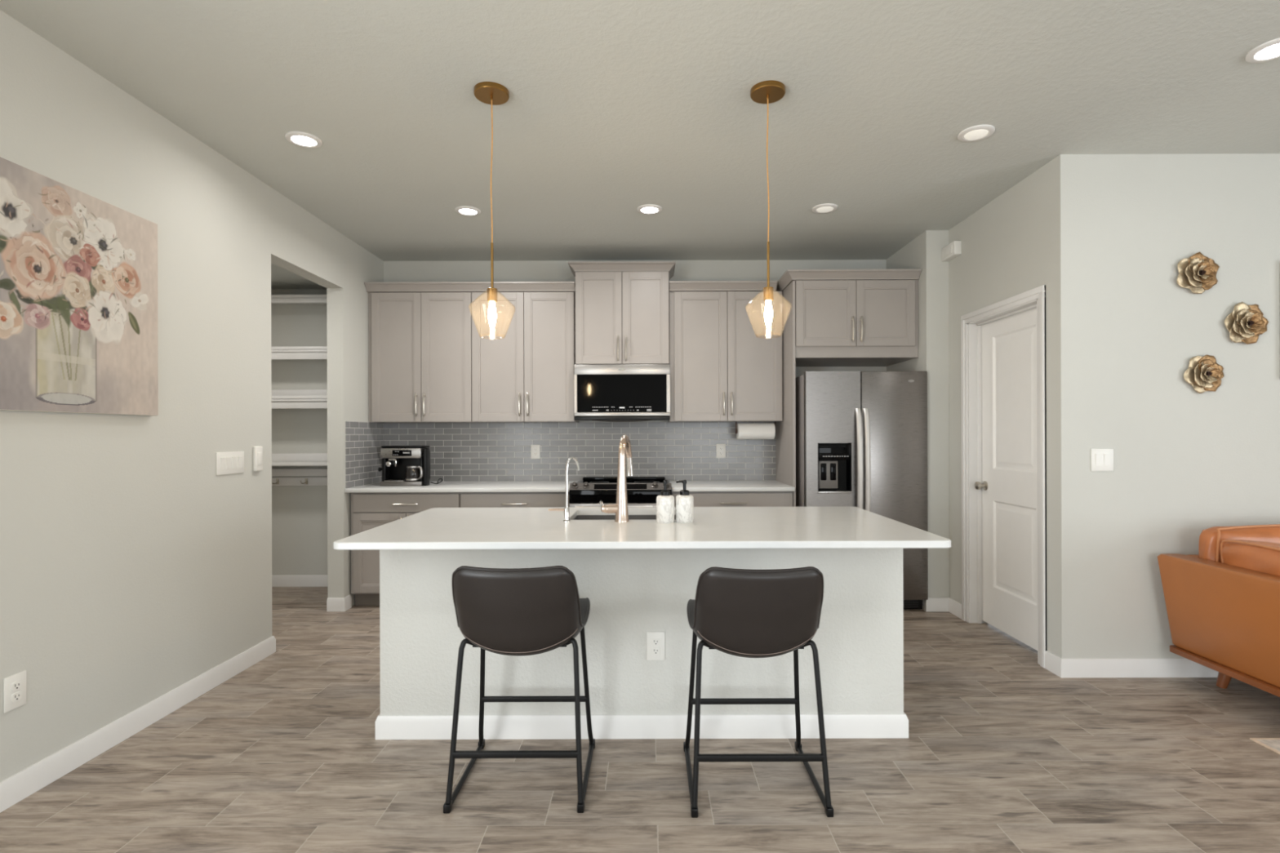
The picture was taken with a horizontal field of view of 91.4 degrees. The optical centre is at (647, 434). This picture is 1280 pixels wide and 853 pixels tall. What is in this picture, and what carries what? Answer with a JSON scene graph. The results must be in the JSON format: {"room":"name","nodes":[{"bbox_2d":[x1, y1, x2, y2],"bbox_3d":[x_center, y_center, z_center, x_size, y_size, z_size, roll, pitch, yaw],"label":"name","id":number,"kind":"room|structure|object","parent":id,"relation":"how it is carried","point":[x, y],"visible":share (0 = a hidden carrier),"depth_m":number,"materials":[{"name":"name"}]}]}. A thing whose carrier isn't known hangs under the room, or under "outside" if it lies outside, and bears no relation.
{"room":"kitchen","nodes":[
{"label":"kitchen","id":0,"kind":"room"},
{"bbox_2d":[0,9,383,782],"bbox_3d":[-2.325,-0.088,0.680,0.120,2.800,9.360,0,0,0],"label":"wall","id":1,"kind":"structure","parent":0,"point":[131,570],"depth_m":2.88,"materials":[{"name":"paint"}]},
{"bbox_2d":[3,670,26,712],"bbox_3d":[-2.257,0.917,2.228,0.010,0.122,0.079,0,0,0],"label":"wall outlet","id":2,"kind":"object","parent":1,"relation":"attached to","point":[15,686],"visible":1,"depth_m":2.22,"materials":[{"name":"white plastic"}]},
{"bbox_2d":[11,680,22,691],"bbox_3d":[-2.255,0.897,2.228,0.004,0.029,0.034,0,0,0],"label":"receptacle","id":3,"kind":"object","parent":2,"relation":"attached to","point":[16,686],"depth_m":2.23,"materials":[{"name":"white plastic"}]},
{"bbox_2d":[11,691,22,702],"bbox_3d":[-2.255,0.936,2.228,0.004,0.029,0.034,0,0,0],"label":"receptacle","id":4,"kind":"object","parent":2,"relation":"attached to","point":[16,696],"depth_m":2.23,"materials":[{"name":"white plastic"}]},
{"bbox_2d":[0,156,158,415],"bbox_3d":[-2.249,-0.522,2.397,0.034,0.873,0.891,0,0,0],"label":"floral painting","id":5,"kind":"object","parent":1,"relation":"attached to","point":[78,269],"visible":1,"depth_m":2.42,"materials":[{"name":"fabric"}]},
{"bbox_2d":[0,574,327,812],"bbox_3d":[-2.997,1.265,0.700,1.499,0.098,9.400,0,0,0],"label":"baseboard","id":6,"kind":"structure","parent":1,"relation":"attached to","point":[13,789],"depth_m":2.73,"materials":[{"name":"white wood"}]},
{"bbox_2d":[216,451,244,475],"bbox_3d":[-2.258,0.153,3.367,0.013,0.120,0.218,0,0,0],"label":"light switch","id":7,"kind":"object","parent":1,"relation":"attached to","point":[230,462],"visible":1,"depth_m":3.36,"materials":[{"name":"white plastic"}]},
{"bbox_2d":[253,446,262,471],"bbox_3d":[-2.252,0.140,3.605,0.025,0.144,0.068,0,0,0],"label":"light switch","id":8,"kind":"object","parent":1,"relation":"attached to","point":[257,451],"visible":1,"depth_m":3.59,"materials":[{"name":"white plastic"}]},
{"bbox_2d":[326,594,351,611],"bbox_3d":[-2.314,1.263,4.681,0.134,0.098,0.109,0,0,0],"label":"baseboard","id":9,"kind":"structure","parent":1,"relation":"attached to","point":[333,604],"depth_m":4.63,"materials":[{"name":"white wood"}]},
{"bbox_2d":[345,421,384,488],"bbox_3d":[-2.261,0.152,5.012,0.008,0.504,0.680,0,0,0],"label":"backsplash","id":10,"kind":"structure","parent":1,"relation":"attached to","point":[364,441],"depth_m":4.94,"materials":[{"name":"tile"}]},
{"bbox_2d":[271,262,326,289],"bbox_3d":[-3.121,-1.306,4.300,1.465,0.100,2.400,0,0,0],"label":"ceiling","id":11,"kind":"structure","parent":0,"point":[282,278],"depth_m":5.12,"materials":[{"name":"white paint"}]},
{"bbox_2d":[271,288,327,575],"bbox_3d":[-3.117,0.029,5.450,1.465,2.570,0.100,0,0,0],"label":"wall","id":12,"kind":"structure","parent":0,"point":[299,513],"depth_m":5.40,"materials":[{"name":"paint"}]},
{"bbox_2d":[271,294,326,305],"bbox_3d":[-3.071,-1.113,5.252,1.365,0.066,0.296,0,0,0],"label":"shelf","id":13,"kind":"object","parent":12,"relation":"attached to","point":[276,300],"visible":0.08,"depth_m":5.11,"materials":[{"name":"white wood"}]},
{"bbox_2d":[271,346,327,359],"bbox_3d":[-3.070,-0.668,5.252,1.365,0.104,0.296,0,0,0],"label":"shelf","id":14,"kind":"object","parent":12,"relation":"attached to","point":[277,353],"visible":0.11,"depth_m":5.12,"materials":[{"name":"white wood"}]},
{"bbox_2d":[271,453,327,476],"bbox_3d":[-3.067,0.261,5.255,1.365,0.196,0.290,0,0,0],"label":"shelf","id":15,"kind":"object","parent":12,"relation":"attached to","point":[277,459],"visible":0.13,"depth_m":5.35,"materials":[{"name":"white wood"}]},
{"bbox_2d":[271,389,327,408],"bbox_3d":[-3.068,-0.300,5.252,1.365,0.174,0.296,0,0,0],"label":"shelf","id":16,"kind":"object","parent":12,"relation":"attached to","point":[281,398],"visible":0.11,"depth_m":5.12,"materials":[{"name":"white wood"}]},
{"bbox_2d":[271,476,327,485],"bbox_3d":[-3.066,0.406,5.391,1.365,0.073,0.018,0,0,0],"label":"board","id":17,"kind":"object","parent":12,"relation":"attached to","point":[320,481],"visible":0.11,"depth_m":5.38,"materials":[{"name":"white wood"}]},
{"bbox_2d":[271,478,279,484],"bbox_3d":[-3.194,0.405,5.357,0.066,0.050,0.050,0,0,0],"label":"coat hook","id":18,"kind":"object","parent":17,"relation":"attached to","point":[277,479],"visible":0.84,"depth_m":5.38,"materials":[{"name":"silver metal"}]},
{"bbox_2d":[300,478,307,484],"bbox_3d":[-2.944,0.404,5.357,0.066,0.050,0.050,0,0,0],"label":"coat hook","id":19,"kind":"object","parent":17,"relation":"attached to","point":[306,479],"visible":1,"depth_m":5.36,"materials":[{"name":"silver metal"}]},
{"bbox_2d":[383,259,886,481],"bbox_3d":[-0.168,-0.095,5.420,4.435,2.800,0.120,0,0,0],"label":"wall","id":20,"kind":"structure","parent":0,"point":[540,270],"depth_m":5.36,"materials":[{"name":"paint"}]},
{"bbox_2d":[368,292,477,422],"bbox_3d":[-1.843,-0.625,5.171,0.841,1.052,0.360,0,0,0],"label":"upper cabinet","id":21,"kind":"object","parent":20,"relation":"attached to","point":[420,344],"visible":1,"depth_m":5.04,"materials":[{"name":"grey wood"}]},
{"bbox_2d":[364,281,575,293],"bbox_3d":[-1.427,-1.186,5.168,1.678,0.066,0.380,0,0,0],"label":"crown molding","id":22,"kind":"structure","parent":21,"relation":"attached to","point":[378,286],"depth_m":5.00,"materials":[{"name":"grey wood"}]},
{"bbox_2d":[471,292,578,422],"bbox_3d":[-1.008,-0.628,5.171,0.828,1.052,0.360,0,0,0],"label":"upper cabinet","id":23,"kind":"object","parent":20,"relation":"attached to","point":[526,375],"visible":0.98,"depth_m":5.04,"materials":[{"name":"grey wood"}]},
{"bbox_2d":[530,444,540,458],"bbox_3d":[-0.965,0.148,5.347,0.079,0.122,0.010,0,0,0],"label":"wall outlet","id":24,"kind":"object","parent":20,"relation":"attached to","point":[535,449],"visible":1,"depth_m":5.34,"materials":[{"name":"white plastic"}]},
{"bbox_2d":[384,422,776,481],"bbox_3d":[-0.584,0.147,5.356,3.361,0.504,0.008,0,0,0],"label":"backsplash","id":25,"kind":"structure","parent":20,"relation":"attached to","point":[672,451],"depth_m":5.35,"materials":[{"name":"tile"}]},
{"bbox_2d":[568,261,675,364],"bbox_3d":[-0.207,-0.967,5.150,0.856,0.811,0.418,0,0,0],"label":"upper cabinet","id":26,"kind":"object","parent":20,"relation":"attached to","point":[622,308],"visible":0.99,"depth_m":4.99,"materials":[{"name":"grey wood"}]},
{"bbox_2d":[573,364,670,422],"bbox_3d":[-0.206,-0.330,5.155,0.762,0.460,0.392,0,0,0],"label":"microwave","id":27,"kind":"object","parent":26,"relation":"attached to","point":[621,393],"visible":1,"depth_m":4.96,"materials":[{"name":"black glass"}]},
{"bbox_2d":[716,444,725,457],"bbox_3d":[0.625,0.141,5.347,0.079,0.122,0.010,0,0,0],"label":"wall outlet","id":28,"kind":"object","parent":20,"relation":"attached to","point":[721,448],"visible":1,"depth_m":5.34,"materials":[{"name":"white plastic"}]},
{"bbox_2d":[669,280,777,291],"bbox_3d":[0.602,-1.192,5.168,0.860,0.066,0.380,0,0,0],"label":"crown molding","id":29,"kind":"structure","parent":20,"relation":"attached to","point":[674,286],"depth_m":5.00,"materials":[{"name":"grey wood"}]},
{"bbox_2d":[668,291,782,422],"bbox_3d":[0.632,-0.633,5.171,0.916,1.052,0.360,0,0,0],"label":"upper cabinet","id":30,"kind":"object","parent":20,"relation":"attached to","point":[721,371],"visible":0.99,"depth_m":5.04,"materials":[{"name":"grey wood"}]},
{"bbox_2d":[734,421,776,434],"bbox_3d":[0.888,-0.057,5.160,0.333,0.102,0.044,0,0,0],"label":"paper towel holder","id":31,"kind":"object","parent":30,"relation":"attached to","point":[735,430],"visible":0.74,"depth_m":5.15,"materials":[{"name":"silver metal"}]},
{"bbox_2d":[736,422,775,439],"bbox_3d":[0.890,-0.028,5.160,0.304,0.134,0.134,0,0,0],"label":"paper towel roll","id":32,"kind":"object","parent":31,"relation":"hanging from","point":[744,430],"visible":0.98,"depth_m":5.10,"materials":[{"name":"paper"}]},
{"bbox_2d":[775,269,921,366],"bbox_3d":[1.543,-0.908,5.008,1.003,0.652,0.701,0,0,0],"label":"upper cabinet","id":33,"kind":"object","parent":20,"relation":"attached to","point":[844,317],"visible":0.99,"depth_m":4.71,"materials":[{"name":"grey wood"}]},
{"bbox_2d":[0,0,1279,261],"bbox_3d":[2.153,-1.562,0.800,9.085,0.120,10.200,0,0,0],"label":"ceiling","id":34,"kind":"structure","parent":0,"point":[613,108],"depth_m":2.79,"materials":[{"name":"white paint"}]},
{"bbox_2d":[284,131,322,148],"bbox_3d":[-1.736,-1.485,3.149,0.166,0.010,0.166,0,0,0],"label":"recessed light","id":35,"kind":"object","parent":34,"relation":"in","point":[300,139],"visible":1,"depth_m":3.14,"materials":[{"name":"white plastic"}]},
{"bbox_2d":[454,205,480,216],"bbox_3d":[-1.198,-1.486,4.155,0.166,0.010,0.166,0,0,0],"label":"recessed light","id":36,"kind":"object","parent":34,"relation":"in","point":[464,210],"visible":1,"depth_m":4.15,"materials":[{"name":"white plastic"}]},
{"bbox_2d":[468,81,515,338],"bbox_3d":[-0.679,-0.957,2.715,0.198,1.072,0.198,0,0,0],"label":"pendant light","id":37,"kind":"object","parent":34,"relation":"hanging from","point":[491,93],"visible":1,"depth_m":2.70,"materials":[{"name":"gold metal"}]},
{"bbox_2d":[487,287,497,302],"bbox_3d":[-0.678,-0.608,2.715,0.044,0.061,0.044,0,0,0],"label":"socket","id":38,"kind":"object","parent":37,"relation":"attached to","point":[491,291],"depth_m":2.70,"materials":[{"name":"gold metal"}]},
{"bbox_2d":[636,204,662,214],"bbox_3d":[0.011,-1.490,4.135,0.166,0.010,0.166,0,0,0],"label":"recessed light","id":39,"kind":"object","parent":34,"relation":"in","point":[648,209],"visible":1,"depth_m":4.13,"materials":[{"name":"white plastic"}]},
{"bbox_2d":[745,80,791,338],"bbox_3d":[0.522,-0.961,2.712,0.198,1.072,0.198,0,0,0],"label":"pendant light","id":40,"kind":"object","parent":34,"relation":"hanging from","point":[771,91],"visible":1,"depth_m":2.70,"materials":[{"name":"gold metal"}]},
{"bbox_2d":[763,286,773,302],"bbox_3d":[0.523,-0.611,2.712,0.044,0.061,0.044,0,0,0],"label":"socket","id":41,"kind":"object","parent":40,"relation":"attached to","point":[768,291],"depth_m":2.69,"materials":[{"name":"gold metal"}]},
{"bbox_2d":[812,203,837,213],"bbox_3d":[1.171,-1.491,4.130,0.166,0.015,0.166,0,0,0],"label":"recessed light","id":42,"kind":"object","parent":34,"relation":"in","point":[824,208],"visible":1,"depth_m":4.11,"materials":[{"name":"white plastic"}]},
{"bbox_2d":[957,124,995,142],"bbox_3d":[1.631,-1.492,3.103,0.166,0.015,0.166,0,0,0],"label":"recessed light","id":43,"kind":"object","parent":34,"relation":"in","point":[975,133],"visible":1,"depth_m":3.09,"materials":[{"name":"white plastic"}]},
{"bbox_2d":[1244,37,1279,62],"bbox_3d":[2.441,-1.497,2.430,0.166,0.010,0.166,0,0,0],"label":"recessed light","id":44,"kind":"object","parent":34,"relation":"in","point":[1269,51],"visible":1,"depth_m":2.45,"materials":[{"name":"white plastic"}]},
{"bbox_2d":[0,586,1279,852],"bbox_3d":[1.354,1.361,0.800,10.700,0.120,10.200,0,0,0],"label":"floor","id":45,"kind":"structure","parent":0,"point":[1002,753],"depth_m":2.37,"materials":[{"name":"brown wood"}]},
{"bbox_2d":[351,492,461,605],"bbox_3d":[-1.832,0.872,5.010,0.830,0.878,0.698,0,0,0],"label":"base cabinet","id":46,"kind":"object","parent":45,"relation":"on","point":[369,510],"visible":0.36,"depth_m":4.70,"materials":[{"name":"grey wood"}]},
{"bbox_2d":[344,480,578,492],"bbox_3d":[-1.425,0.416,5.003,1.676,0.030,0.696,0,0,0],"label":"countertop","id":47,"kind":"structure","parent":46,"relation":"on","point":[526,486],"depth_m":4.71,"materials":[{"name":"white stone"}]},
{"bbox_2d":[377,445,442,486],"bbox_3d":[-1.891,0.245,4.986,0.468,0.314,0.272,0,0,0],"label":"coffee maker","id":48,"kind":"object","parent":47,"relation":"on","point":[402,465],"visible":1,"depth_m":4.87,"materials":[{"name":"black plastic"}]},
{"bbox_2d":[460,492,569,507],"bbox_3d":[-1.001,0.869,5.010,0.828,0.878,0.698,0,0,0],"label":"base cabinet","id":49,"kind":"object","parent":45,"relation":"on","point":[468,500],"visible":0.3,"depth_m":4.70,"materials":[{"name":"grey wood"}]},
{"bbox_2d":[443,565,595,813],"bbox_3d":[-0.465,0.878,2.364,0.486,0.858,0.521,0,0,0],"label":"bar stool","id":50,"kind":"object","parent":45,"relation":"on","point":[535,611],"visible":1,"depth_m":2.18,"materials":[{"name":"espresso leather"},{"name":"black metal"}]},
{"bbox_2d":[568,476,671,506],"bbox_3d":[-0.203,0.818,4.949,0.762,0.936,0.801,0,0,0],"label":"range","id":51,"kind":"object","parent":45,"relation":"on","point":[642,491],"visible":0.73,"depth_m":4.60,"materials":[{"name":"metal"}]},
{"bbox_2d":[576,480,669,483],"bbox_3d":[-0.204,0.398,4.980,0.762,0.015,0.640,0,0,0],"label":"cooktop","id":52,"kind":"object","parent":51,"relation":"in","point":[580,482],"depth_m":5.14,"materials":[{"name":"black glass"}]},
{"bbox_2d":[375,548,908,739],"bbox_3d":[-0.027,0.871,3.068,2.288,0.868,0.784,0,0,0],"label":"kitchen island","id":53,"kind":"object","parent":45,"relation":"on","point":[858,639],"visible":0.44,"depth_m":2.69,"materials":[{"name":"paint"}]},
{"bbox_2d":[333,506,951,550],"bbox_3d":[-0.022,0.423,2.945,2.378,0.029,1.134,0,0,0],"label":"island countertop","id":54,"kind":"structure","parent":53,"relation":"on","point":[834,526],"depth_m":2.63,"materials":[{"name":"white stone"}]},
{"bbox_2d":[548,457,579,522],"bbox_3d":[-0.394,0.257,2.933,0.148,0.304,0.036,0,0,-12],"label":"water faucet","id":55,"kind":"object","parent":54,"relation":"on","point":[566,509],"visible":1,"depth_m":2.93,"materials":[{"name":"silver metal"}]},
{"bbox_2d":[599,435,633,522],"bbox_3d":[-0.112,0.205,3.010,0.124,0.407,0.269,0,0,31],"label":"kitchen faucet","id":56,"kind":"object","parent":54,"relation":"on","point":[625,468],"visible":1,"depth_m":2.92,"materials":[{"name":"silver metal"}]},
{"bbox_2d":[573,515,675,519],"bbox_3d":[-0.088,0.522,3.190,0.614,0.166,0.424,0,0,0],"label":"sink","id":57,"kind":"object","parent":54,"relation":"in","point":[578,517],"visible":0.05,"depth_m":3.39,"materials":[{"name":"metal"}]},
{"bbox_2d":[656,480,674,523],"bbox_3d":[0.081,0.310,2.905,0.084,0.196,0.084,0,0,0],"label":"soap dispenser","id":58,"kind":"object","parent":54,"relation":"on","point":[664,501],"visible":1,"depth_m":2.87,"materials":[{"name":"white stone"}]},
{"bbox_2d":[675,480,693,523],"bbox_3d":[0.171,0.309,2.915,0.084,0.196,0.084,0,0,0],"label":"soap dispenser","id":59,"kind":"object","parent":54,"relation":"on","point":[684,501],"visible":1,"depth_m":2.88,"materials":[{"name":"white stone"}]},
{"bbox_2d":[646,631,665,660],"bbox_3d":[0.034,0.911,2.685,0.079,0.122,0.010,0,0,0],"label":"wall outlet","id":60,"kind":"object","parent":53,"relation":"attached to","point":[655,641],"visible":1,"depth_m":2.68,"materials":[{"name":"white plastic"}]},
{"bbox_2d":[652,638,659,645],"bbox_3d":[0.034,0.891,2.682,0.034,0.029,0.004,0,0,0],"label":"receptacle","id":61,"kind":"object","parent":60,"relation":"attached to","point":[655,642],"depth_m":2.68,"materials":[{"name":"white plastic"}]},
{"bbox_2d":[652,647,659,654],"bbox_3d":[0.034,0.930,2.682,0.034,0.029,0.004,0,0,0],"label":"receptacle","id":62,"kind":"object","parent":60,"relation":"attached to","point":[655,651],"depth_m":2.68,"materials":[{"name":"white plastic"}]},
{"bbox_2d":[671,491,792,506],"bbox_3d":[0.640,0.864,5.010,0.915,0.878,0.698,0,0,0],"label":"base cabinet","id":63,"kind":"object","parent":45,"relation":"on","point":[701,499],"visible":0.24,"depth_m":4.70,"materials":[{"name":"grey wood"}]},
{"bbox_2d":[669,480,795,491],"bbox_3d":[0.638,0.410,5.003,0.918,0.030,0.696,0,0,0],"label":"countertop","id":64,"kind":"structure","parent":63,"relation":"on","point":[691,486],"depth_m":4.77,"materials":[{"name":"white stone"}]},
{"bbox_2d":[683,566,833,817],"bbox_3d":[0.389,0.875,2.336,0.486,0.858,0.521,0,0,0],"label":"bar stool","id":65,"kind":"object","parent":45,"relation":"on","point":[748,613],"visible":1,"depth_m":2.15,"materials":[{"name":"espresso leather"},{"name":"black metal"}]},
{"bbox_2d":[775,280,795,506],"bbox_3d":[1.106,0.071,5.035,0.019,2.462,0.649,0,0,0],"label":"end panel","id":66,"kind":"object","parent":45,"relation":"on","point":[785,435],"visible":0.4,"depth_m":4.85,"materials":[{"name":"grey wood"}]},
{"bbox_2d":[795,371,928,608],"bbox_3d":[1.598,0.413,4.888,0.887,1.750,0.824,0,0,0],"label":"refrigerator","id":67,"kind":"object","parent":45,"relation":"on","point":[861,437],"visible":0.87,"depth_m":4.55,"materials":[{"name":"silver metal"}]},
{"bbox_2d":[1157,524,1279,697],"bbox_3d":[3.763,0.871,2.823,2.196,0.856,0.923,0,0,0],"label":"sofa","id":68,"kind":"object","parent":45,"relation":"on","point":[1224,619],"visible":0.98,"depth_m":2.96,"materials":[{"name":"leather"}]},
{"bbox_2d":[1198,524,1279,562],"bbox_3d":[3.286,0.647,3.165,0.952,0.386,0.148,0,0,0],"label":"cushion","id":69,"kind":"object","parent":68,"relation":"on","point":[1211,539],"depth_m":3.12,"materials":[{"name":"leather"}]},
{"bbox_2d":[1220,539,1279,576],"bbox_3d":[2.873,0.638,2.735,0.173,0.287,0.722,0,0,0],"label":"cushion","id":70,"kind":"object","parent":68,"relation":"on","point":[1260,556],"visible":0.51,"depth_m":2.90,"materials":[{"name":"leather"}]},
{"bbox_2d":[1249,737,1279,754],"bbox_3d":[3.764,1.291,1.633,2.406,0.006,2.049,0,0,0],"label":"area rug","id":71,"kind":"object","parent":45,"relation":"on","point":[1272,744],"visible":1,"depth_m":2.62,"materials":[{"name":"beige fabric"}]},
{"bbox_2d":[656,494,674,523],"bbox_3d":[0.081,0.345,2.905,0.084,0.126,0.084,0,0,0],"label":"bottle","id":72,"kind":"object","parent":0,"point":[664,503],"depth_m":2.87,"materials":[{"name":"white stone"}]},
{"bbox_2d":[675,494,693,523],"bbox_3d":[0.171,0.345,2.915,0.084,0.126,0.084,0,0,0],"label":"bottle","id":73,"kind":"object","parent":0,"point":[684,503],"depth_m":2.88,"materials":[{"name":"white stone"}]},
{"bbox_2d":[886,230,943,597],"bbox_3d":[2.110,-0.101,5.035,0.120,2.800,0.890,0,0,0],"label":"wall","id":74,"kind":"structure","parent":0,"point":[924,252],"depth_m":4.59,"materials":[{"name":"paint"}]},
{"bbox_2d":[922,597,961,618],"bbox_3d":[2.129,1.250,4.868,0.179,0.098,0.984,0,0,0],"label":"baseboard","id":75,"kind":"structure","parent":74,"relation":"attached to","point":[932,604],"depth_m":4.58,"materials":[{"name":"white wood"}]},
{"bbox_2d":[942,154,1084,658],"bbox_3d":[2.252,-0.102,4.027,0.165,2.800,1.365,0,0,0],"label":"wall","id":76,"kind":"structure","parent":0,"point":[1028,237],"depth_m":3.44,"materials":[{"name":"paint"}]},
{"bbox_2d":[942,240,961,261],"bbox_3d":[2.183,-1.319,4.495,0.056,0.095,0.190,0,0,0],"label":"door chime","id":77,"kind":"object","parent":76,"relation":"attached to","point":[953,250],"visible":1,"depth_m":4.44,"materials":[{"name":"white plastic"}]},
{"bbox_2d":[960,284,1047,667],"bbox_3d":[2.268,0.234,3.922,0.143,2.129,0.909,0,0,0],"label":"door","id":78,"kind":"structure","parent":76,"relation":"attached to","point":[1003,352],"depth_m":4.00,"materials":[{"name":"white paint"}]},
{"bbox_2d":[1082,153,1279,658],"bbox_3d":[4.367,-0.108,3.405,4.065,2.800,0.120,0,0,0],"label":"wall","id":79,"kind":"structure","parent":0,"point":[1187,462],"depth_m":3.35,"materials":[{"name":"paint"}]},
{"bbox_2d":[1090,448,1113,471],"bbox_3d":[2.432,0.136,3.339,0.120,0.121,0.012,0,0,0],"label":"light switch","id":80,"kind":"object","parent":79,"relation":"attached to","point":[1101,460],"visible":1,"depth_m":3.34,"materials":[{"name":"white plastic"}]},
{"bbox_2d":[1044,650,1218,677],"bbox_3d":[4.304,1.243,3.402,4.199,0.098,0.143,0,0,0],"label":"baseboard","id":81,"kind":"structure","parent":79,"relation":"attached to","point":[1092,667],"depth_m":3.33,"materials":[{"name":"white wood"}]},
{"bbox_2d":[1176,252,1219,293],"bbox_3d":[2.929,-0.861,3.310,0.228,0.224,0.068,0,0,0],"label":"flower","id":82,"kind":"object","parent":79,"relation":"attached to","point":[1197,273],"visible":1,"depth_m":3.31,"materials":[{"name":"gold metal"}]},
{"bbox_2d":[1183,355,1223,393],"bbox_3d":[2.965,-0.322,3.313,0.214,0.208,0.063,0,0,0],"label":"flower","id":83,"kind":"object","parent":79,"relation":"attached to","point":[1203,374],"visible":1,"depth_m":3.32,"materials":[{"name":"gold metal"}]},
{"bbox_2d":[1224,302,1268,344],"bbox_3d":[3.188,-0.593,3.310,0.233,0.226,0.068,0,0,0],"label":"flower","id":84,"kind":"object","parent":79,"relation":"attached to","point":[1245,324],"visible":1,"depth_m":3.32,"materials":[{"name":"gold metal"}]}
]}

